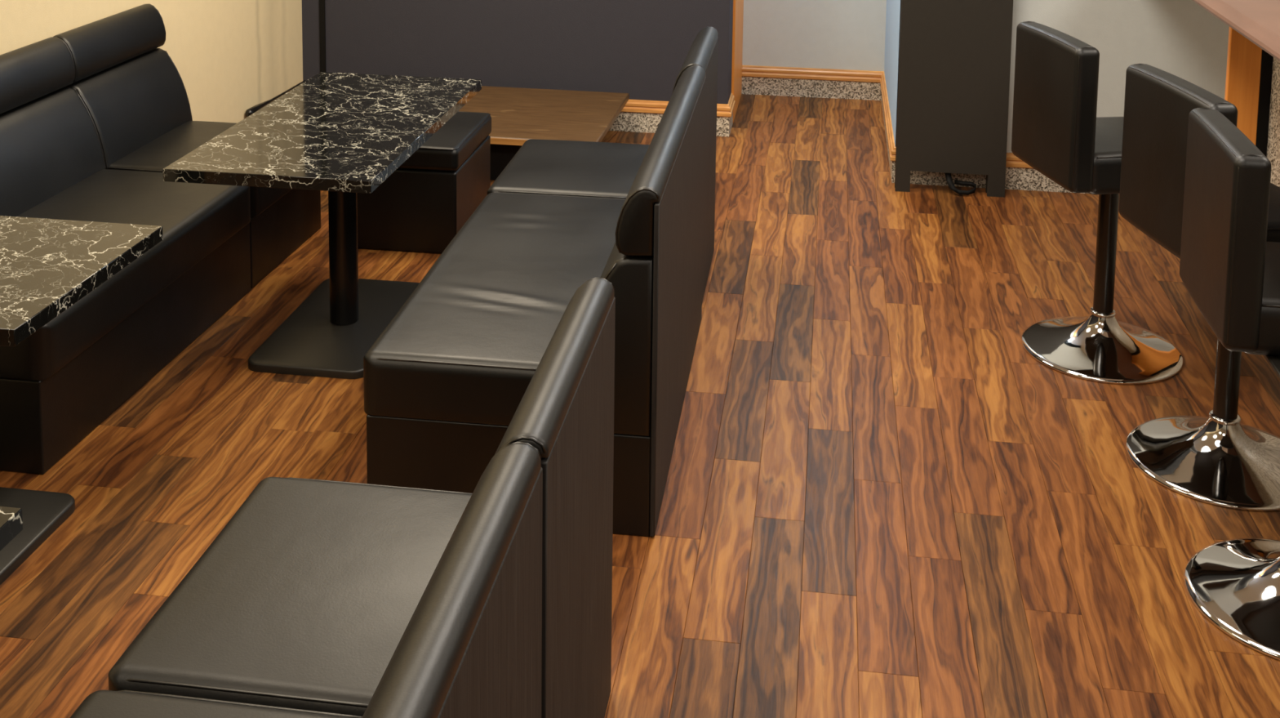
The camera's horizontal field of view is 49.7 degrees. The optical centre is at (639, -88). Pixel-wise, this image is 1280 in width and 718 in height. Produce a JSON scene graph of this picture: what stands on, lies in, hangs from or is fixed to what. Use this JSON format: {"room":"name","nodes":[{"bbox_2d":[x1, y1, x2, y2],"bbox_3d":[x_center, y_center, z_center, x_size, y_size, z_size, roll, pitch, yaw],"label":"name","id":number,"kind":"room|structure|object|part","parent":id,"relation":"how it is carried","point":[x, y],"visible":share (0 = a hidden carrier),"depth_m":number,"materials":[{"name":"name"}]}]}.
{"room":"bar","nodes":[
{"label":"bar","id":0,"kind":"room"},
{"bbox_2d":[0,0,302,123],"bbox_3d":[-2.356,0.228,2.320,0.100,2.550,9.056,2,7,9],"label":"wall","id":1,"kind":"structure","parent":0,"point":[230,57],"depth_m":5.70,"materials":[{"name":"beige paint"}]},
{"bbox_2d":[245,80,305,116],"bbox_3d":[-1.652,0.837,6.275,0.040,0.037,0.610,2,7,8],"label":"tube","id":2,"kind":"object","parent":1,"relation":"attached to","point":[251,110],"visible":0.7,"depth_m":6.11,"materials":[{"name":"black metal"}]},
{"bbox_2d":[302,0,733,104],"bbox_3d":[-0.582,-0.235,6.477,2.054,2.550,0.270,2,7,8],"label":"wall","id":3,"kind":"structure","parent":0,"point":[639,49],"depth_m":6.43,"materials":[{"name":"grey paint"}]},
{"bbox_2d":[319,0,325,72],"bbox_3d":[-1.497,-0.270,6.465,0.028,2.500,0.010,2,7,8],"label":"trim","id":4,"kind":"structure","parent":3,"relation":"attached to","point":[322,2],"depth_m":6.56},
{"bbox_2d":[608,111,733,137],"bbox_3d":[-0.572,0.940,6.580,2.014,0.094,0.230,2,7,8],"label":"trim","id":5,"kind":"structure","parent":3,"relation":"attached to","point":[625,121],"depth_m":6.38,"materials":[{"name":"stone"}]},
{"bbox_2d":[621,93,735,117],"bbox_3d":[-0.567,0.866,6.566,2.023,0.057,0.239,2,7,8],"label":"baseboard","id":6,"kind":"structure","parent":3,"relation":"attached to","point":[632,105],"depth_m":6.37,"materials":[{"name":"brown wood"}]},
{"bbox_2d":[0,93,1279,717],"bbox_3d":[0.591,1.542,2.380,6.600,0.100,9.700,2,7,8],"label":"floor","id":7,"kind":"structure","parent":0,"point":[877,502],"depth_m":3.36,"materials":[{"name":"brown wood"}]},
{"bbox_2d":[0,506,22,550],"bbox_3d":[-1.262,1.240,1.530,0.574,0.650,1.118,2,7,8],"label":"marble table","id":8,"kind":"object","parent":7,"relation":"on","point":[11,517],"visible":1,"depth_m":1.98,"materials":[{"name":"black stone"}]},
{"bbox_2d":[0,215,163,584],"bbox_3d":[-1.617,1.064,3.000,0.954,0.650,0.584,2,7,8],"label":"marble table","id":9,"kind":"object","parent":7,"relation":"on","point":[47,265],"visible":1,"depth_m":3.00,"materials":[{"name":"black stone"}]},
{"bbox_3d":[-1.621,1.375,3.036,0.600,0.024,0.430,2,7,8],"label":"plate","id":10,"kind":"part","parent":9,"relation":"part of","materials":[{"name":"black metal"}]},
{"bbox_2d":[0,36,250,474],"bbox_3d":[-1.674,0.879,3.905,0.702,0.807,1.177,2,7,9],"label":"bench sofa","id":11,"kind":"object","parent":7,"relation":"on","point":[63,380],"visible":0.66,"depth_m":4.02,"materials":[{"name":"black leather"}]},
{"bbox_3d":[-1.918,0.835,3.938,0.184,0.410,1.177,2,7,9],"label":"backrest","id":12,"kind":"part","parent":11,"relation":"part of","materials":[{"name":"black leather"}]},
{"bbox_2d":[0,168,250,380],"bbox_3d":[-1.595,0.972,3.903,0.540,0.152,1.177,2,7,9],"label":"seat cushion","id":13,"kind":"object","parent":11,"relation":"on","point":[197,220],"depth_m":4.00,"materials":[{"name":"black leather"}]},
{"bbox_3d":[-1.680,1.162,3.938,0.674,0.236,1.169,2,7,9],"label":"seat","id":14,"kind":"part","parent":11,"relation":"part of","materials":[{"name":"black leather"}]},
{"bbox_2d":[53,4,320,288],"bbox_3d":[-1.540,0.778,4.780,0.702,0.807,0.597,2,7,9],"label":"bench sofa","id":15,"kind":"object","parent":7,"relation":"on","point":[134,94],"visible":0.3,"depth_m":4.73,"materials":[{"name":"black leather"}]},
{"bbox_3d":[-1.783,0.734,4.814,0.184,0.410,0.597,2,7,9],"label":"backrest","id":16,"kind":"part","parent":15,"relation":"part of","materials":[{"name":"black leather"}]},
{"bbox_2d":[107,120,292,217],"bbox_3d":[-1.461,0.872,4.779,0.540,0.151,0.597,2,7,9],"label":"seat cushion","id":17,"kind":"object","parent":15,"relation":"on","point":[160,148],"depth_m":4.67,"materials":[{"name":"black leather"}]},
{"bbox_3d":[-1.545,1.062,4.814,0.674,0.236,0.589,2,7,9],"label":"seat","id":18,"kind":"part","parent":15,"relation":"part of","materials":[{"name":"black leather"}]},
{"bbox_2d":[69,441,542,717],"bbox_3d":[-0.559,1.185,1.401,0.680,0.807,1.197,2,7,8],"label":"bench sofa","id":19,"kind":"object","parent":7,"relation":"on","point":[470,646],"visible":1,"depth_m":1.69,"materials":[{"name":"black leather"}]},
{"bbox_2d":[69,689,351,717],"bbox_3d":[-0.640,1.274,1.423,0.518,0.152,1.197,2,7,8],"label":"seat cushion","id":20,"kind":"object","parent":19,"relation":"on","point":[100,703],"depth_m":1.98,"materials":[{"name":"black leather"}]},
{"bbox_3d":[-0.228,1.210,1.357,0.012,0.768,1.197,2,7,8],"label":"panel","id":21,"kind":"part","parent":19,"relation":"part of","materials":[{"name":"grey wood"}]},
{"bbox_2d":[163,71,481,378],"bbox_3d":[-0.894,0.938,4.160,0.566,0.650,1.118,2,7,8],"label":"marble table","id":22,"kind":"object","parent":7,"relation":"on","point":[341,135],"visible":0.88,"depth_m":4.06,"materials":[{"name":"black stone"}]},
{"bbox_3d":[-0.898,1.249,4.196,0.358,0.024,0.660,2,7,8],"label":"plate","id":23,"kind":"part","parent":22,"relation":"part of","materials":[{"name":"black metal"}]},
{"bbox_2d":[108,277,615,717],"bbox_3d":[-0.427,1.083,2.292,0.680,0.807,0.597,2,7,8],"label":"bench sofa","id":24,"kind":"object","parent":7,"relation":"on","point":[305,597],"visible":0.6,"depth_m":2.22,"materials":[{"name":"black leather"}]},
{"bbox_2d":[108,476,471,715],"bbox_3d":[-0.509,1.172,2.314,0.518,0.151,0.597,2,7,8],"label":"seat cushion","id":25,"kind":"object","parent":24,"relation":"on","point":[305,597],"depth_m":2.23,"materials":[{"name":"black leather"}]},
{"bbox_3d":[-0.097,1.108,2.248,0.012,0.768,0.597,2,7,8],"label":"panel","id":26,"kind":"part","parent":24,"relation":"part of","materials":[{"name":"grey wood"}]},
{"bbox_2d":[357,111,491,253],"bbox_3d":[-0.815,0.966,5.052,0.442,0.388,0.500,2,7,8],"label":"ottoman","id":27,"kind":"object","parent":7,"relation":"on","point":[425,202],"visible":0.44,"depth_m":4.82,"materials":[{"name":"black leather"}]},
{"bbox_2d":[398,111,491,171],"bbox_3d":[-0.814,0.819,5.035,0.442,0.092,0.500,2,7,8],"label":"seat cushion","id":28,"kind":"object","parent":27,"relation":"on","point":[453,147],"depth_m":4.87,"materials":[{"name":"black leather"}]},
{"bbox_2d":[363,65,706,536],"bbox_3d":[-0.222,0.923,3.685,0.684,0.807,1.210,2,7,7],"label":"bench sofa","id":29,"kind":"object","parent":7,"relation":"on","point":[446,380],"visible":0.84,"depth_m":3.18,"materials":[{"name":"black leather"}]},
{"bbox_2d":[363,192,625,425],"bbox_3d":[-0.304,1.009,3.706,0.522,0.157,1.210,2,7,7],"label":"seat cushion","id":30,"kind":"object","parent":29,"relation":"on","point":[466,346],"depth_m":3.37,"materials":[{"name":"black leather"}]},
{"bbox_3d":[-0.224,1.206,3.718,0.656,0.236,1.202,2,7,7],"label":"seat","id":31,"kind":"part","parent":29,"relation":"part of","materials":[{"name":"black leather"}]},
{"bbox_3d":[0.014,0.893,3.650,0.184,0.410,1.210,2,7,7],"label":"backrest","id":32,"kind":"part","parent":29,"relation":"part of","materials":[{"name":"black leather"}]},
{"bbox_3d":[0.111,0.948,3.644,0.012,0.768,1.210,2,7,7],"label":"panel","id":33,"kind":"part","parent":29,"relation":"part of","materials":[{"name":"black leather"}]},
{"bbox_2d":[458,85,629,180],"bbox_3d":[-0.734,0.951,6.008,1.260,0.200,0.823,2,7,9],"label":"table","id":34,"kind":"object","parent":7,"relation":"on","point":[518,115],"visible":0.22,"depth_m":5.92,"materials":[{"name":"brown wood"}]},
{"bbox_2d":[487,26,718,302],"bbox_3d":[-0.111,0.820,4.582,0.684,0.807,0.597,2,7,7],"label":"bench sofa","id":35,"kind":"object","parent":7,"relation":"on","point":[554,167],"visible":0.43,"depth_m":4.53,"materials":[{"name":"black leather"}]},
{"bbox_2d":[487,138,649,199],"bbox_3d":[-0.193,0.908,4.603,0.522,0.151,0.597,2,7,7],"label":"seat cushion","id":36,"kind":"object","parent":35,"relation":"on","point":[554,167],"depth_m":4.53,"materials":[{"name":"black leather"}]},
{"bbox_3d":[0.222,0.845,4.541,0.012,0.768,0.597,2,7,7],"label":"panel","id":37,"kind":"part","parent":35,"relation":"part of","materials":[{"name":"black leather"}]},
{"bbox_2d":[894,0,1013,197],"bbox_3d":[1.254,0.508,5.493,0.430,1.250,0.082,2,7,8],"label":"board","id":38,"kind":"object","parent":7,"relation":"on","point":[954,56],"visible":1,"depth_m":5.50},
{"bbox_2d":[1011,21,1183,384],"bbox_3d":[1.377,0.824,4.051,0.458,0.959,0.457,0,7,-10],"label":"stool","id":39,"kind":"object","parent":7,"relation":"on","point":[1057,131],"visible":0.76,"depth_m":3.99,"materials":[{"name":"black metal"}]},
{"bbox_3d":[1.200,0.554,4.015,0.074,0.419,0.400,0,7,-10],"label":"backrest","id":40,"kind":"part","parent":39,"relation":"part of","materials":[{"name":"black leather"}]},
{"bbox_2d":[1088,116,1124,194],"bbox_3d":[1.408,0.705,4.070,0.390,0.132,0.400,0,7,-10],"label":"seat cushion","id":41,"kind":"object","parent":39,"relation":"on","point":[1104,157],"depth_m":3.86,"materials":[{"name":"black leather"}]},
{"bbox_2d":[1118,63,1279,511],"bbox_3d":[1.466,0.897,3.438,0.464,0.959,0.521,0,7,-3],"label":"stool","id":42,"kind":"object","parent":7,"relation":"on","point":[1217,459],"visible":0.54,"depth_m":3.41,"materials":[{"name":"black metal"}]},
{"bbox_3d":[1.329,0.623,3.438,0.074,0.419,0.440,0,7,-7],"label":"backrest","id":43,"kind":"part","parent":42,"relation":"part of","materials":[{"name":"black leather"}]},
{"bbox_2d":[1266,182,1279,242],"bbox_3d":[1.491,0.775,3.476,0.390,0.132,0.400,0,7,-7],"label":"seat cushion","id":44,"kind":"object","parent":42,"relation":"on","point":[1273,216],"depth_m":3.33,"materials":[{"name":"black leather"}]},
{"bbox_2d":[1179,107,1279,659],"bbox_3d":[1.402,0.958,2.909,0.477,0.959,0.632,2,7,8],"label":"stool","id":45,"kind":"object","parent":7,"relation":"on","point":[1228,268],"visible":1,"depth_m":2.86,"materials":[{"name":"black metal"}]},
{"bbox_3d":[1.264,0.673,3.004,0.074,0.419,0.415,2,7,8],"label":"backrest","id":46,"kind":"part","parent":45,"relation":"part of","materials":[{"name":"black leather"}]},
{"bbox_2d":[1244,241,1279,355],"bbox_3d":[1.451,0.831,2.994,0.390,0.132,0.400,2,7,8],"label":"seat cushion","id":47,"kind":"object","parent":45,"relation":"on","point":[1262,307],"depth_m":2.82,"materials":[{"name":"black leather"}]},
{"bbox_3d":[1.388,0.922,2.825,0.200,0.013,0.180,2,7,8],"label":"seat plate","id":48,"kind":"part","parent":45,"relation":"part of","materials":[{"name":"metal"}]},
{"bbox_2d":[1191,0,1279,186],"bbox_3d":[1.864,0.914,2.990,0.683,1.038,5.000,2,7,8],"label":"bar counter","id":49,"kind":"object","parent":7,"relation":"on","point":[1252,83],"depth_m":4.56,"materials":[{"name":"wood"}]},
{"bbox_2d":[1191,0,1279,61],"bbox_3d":[1.871,0.422,2.933,0.683,0.046,5.000,2,7,8],"label":"countertop","id":50,"kind":"structure","parent":49,"relation":"on","point":[1258,21],"depth_m":3.87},
{"bbox_3d":[1.835,0.975,2.666,0.048,0.992,3.940,2,7,8],"label":"panel","id":51,"kind":"part","parent":49,"relation":"part of","materials":[{"name":"stone"}]},
{"bbox_2d":[742,0,886,99],"bbox_3d":[0.736,-0.281,7.020,1.300,2.550,0.100,2,7,8],"label":"wall","id":52,"kind":"structure","parent":0,"point":[833,34],"depth_m":7.05,"materials":[{"name":"beige paint"}]},
{"bbox_2d":[742,65,1032,168],"bbox_3d":[1.367,0.947,6.085,1.075,0.057,2.684,-5,9,-41],"label":"baseboard","id":53,"kind":"structure","parent":52,"relation":"attached to","point":[847,75],"depth_m":7.04,"materials":[{"name":"brown wood"}]},
{"bbox_2d":[741,76,1088,193],"bbox_3d":[1.369,1.020,6.100,1.062,0.094,2.679,-5,9,-41],"label":"trim","id":54,"kind":"structure","parent":52,"relation":"attached to","point":[1016,178],"depth_m":7.03,"materials":[{"name":"stone"}]},
{"bbox_2d":[884,0,901,146],"bbox_3d":[1.208,-0.181,6.217,0.100,2.550,1.370,2,7,8],"label":"wall","id":55,"kind":"structure","parent":0,"point":[893,7],"depth_m":6.12,"materials":[{"name":"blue paint"}]},
{"bbox_2d":[895,0,1229,152],"bbox_3d":[2.712,-0.063,5.369,3.318,2.550,0.100,2,7,8],"label":"wall","id":56,"kind":"structure","parent":0,"point":[1180,38],"depth_m":5.49,"materials":[{"name":"beige paint"}]},
{"bbox_3d":[0.433,-0.253,6.741,0.098,2.550,0.540,2,7,8],"label":"wall","id":57,"kind":"structure","parent":0,"visible":0},
{"bbox_2d":[731,0,743,122],"bbox_3d":[0.483,-0.273,6.706,0.035,2.500,0.590,2,7,8],"label":"trim","id":58,"kind":"structure","parent":57,"relation":"attached to","point":[738,5],"depth_m":6.71,"materials":[{"name":"orange wood"}]}
]}

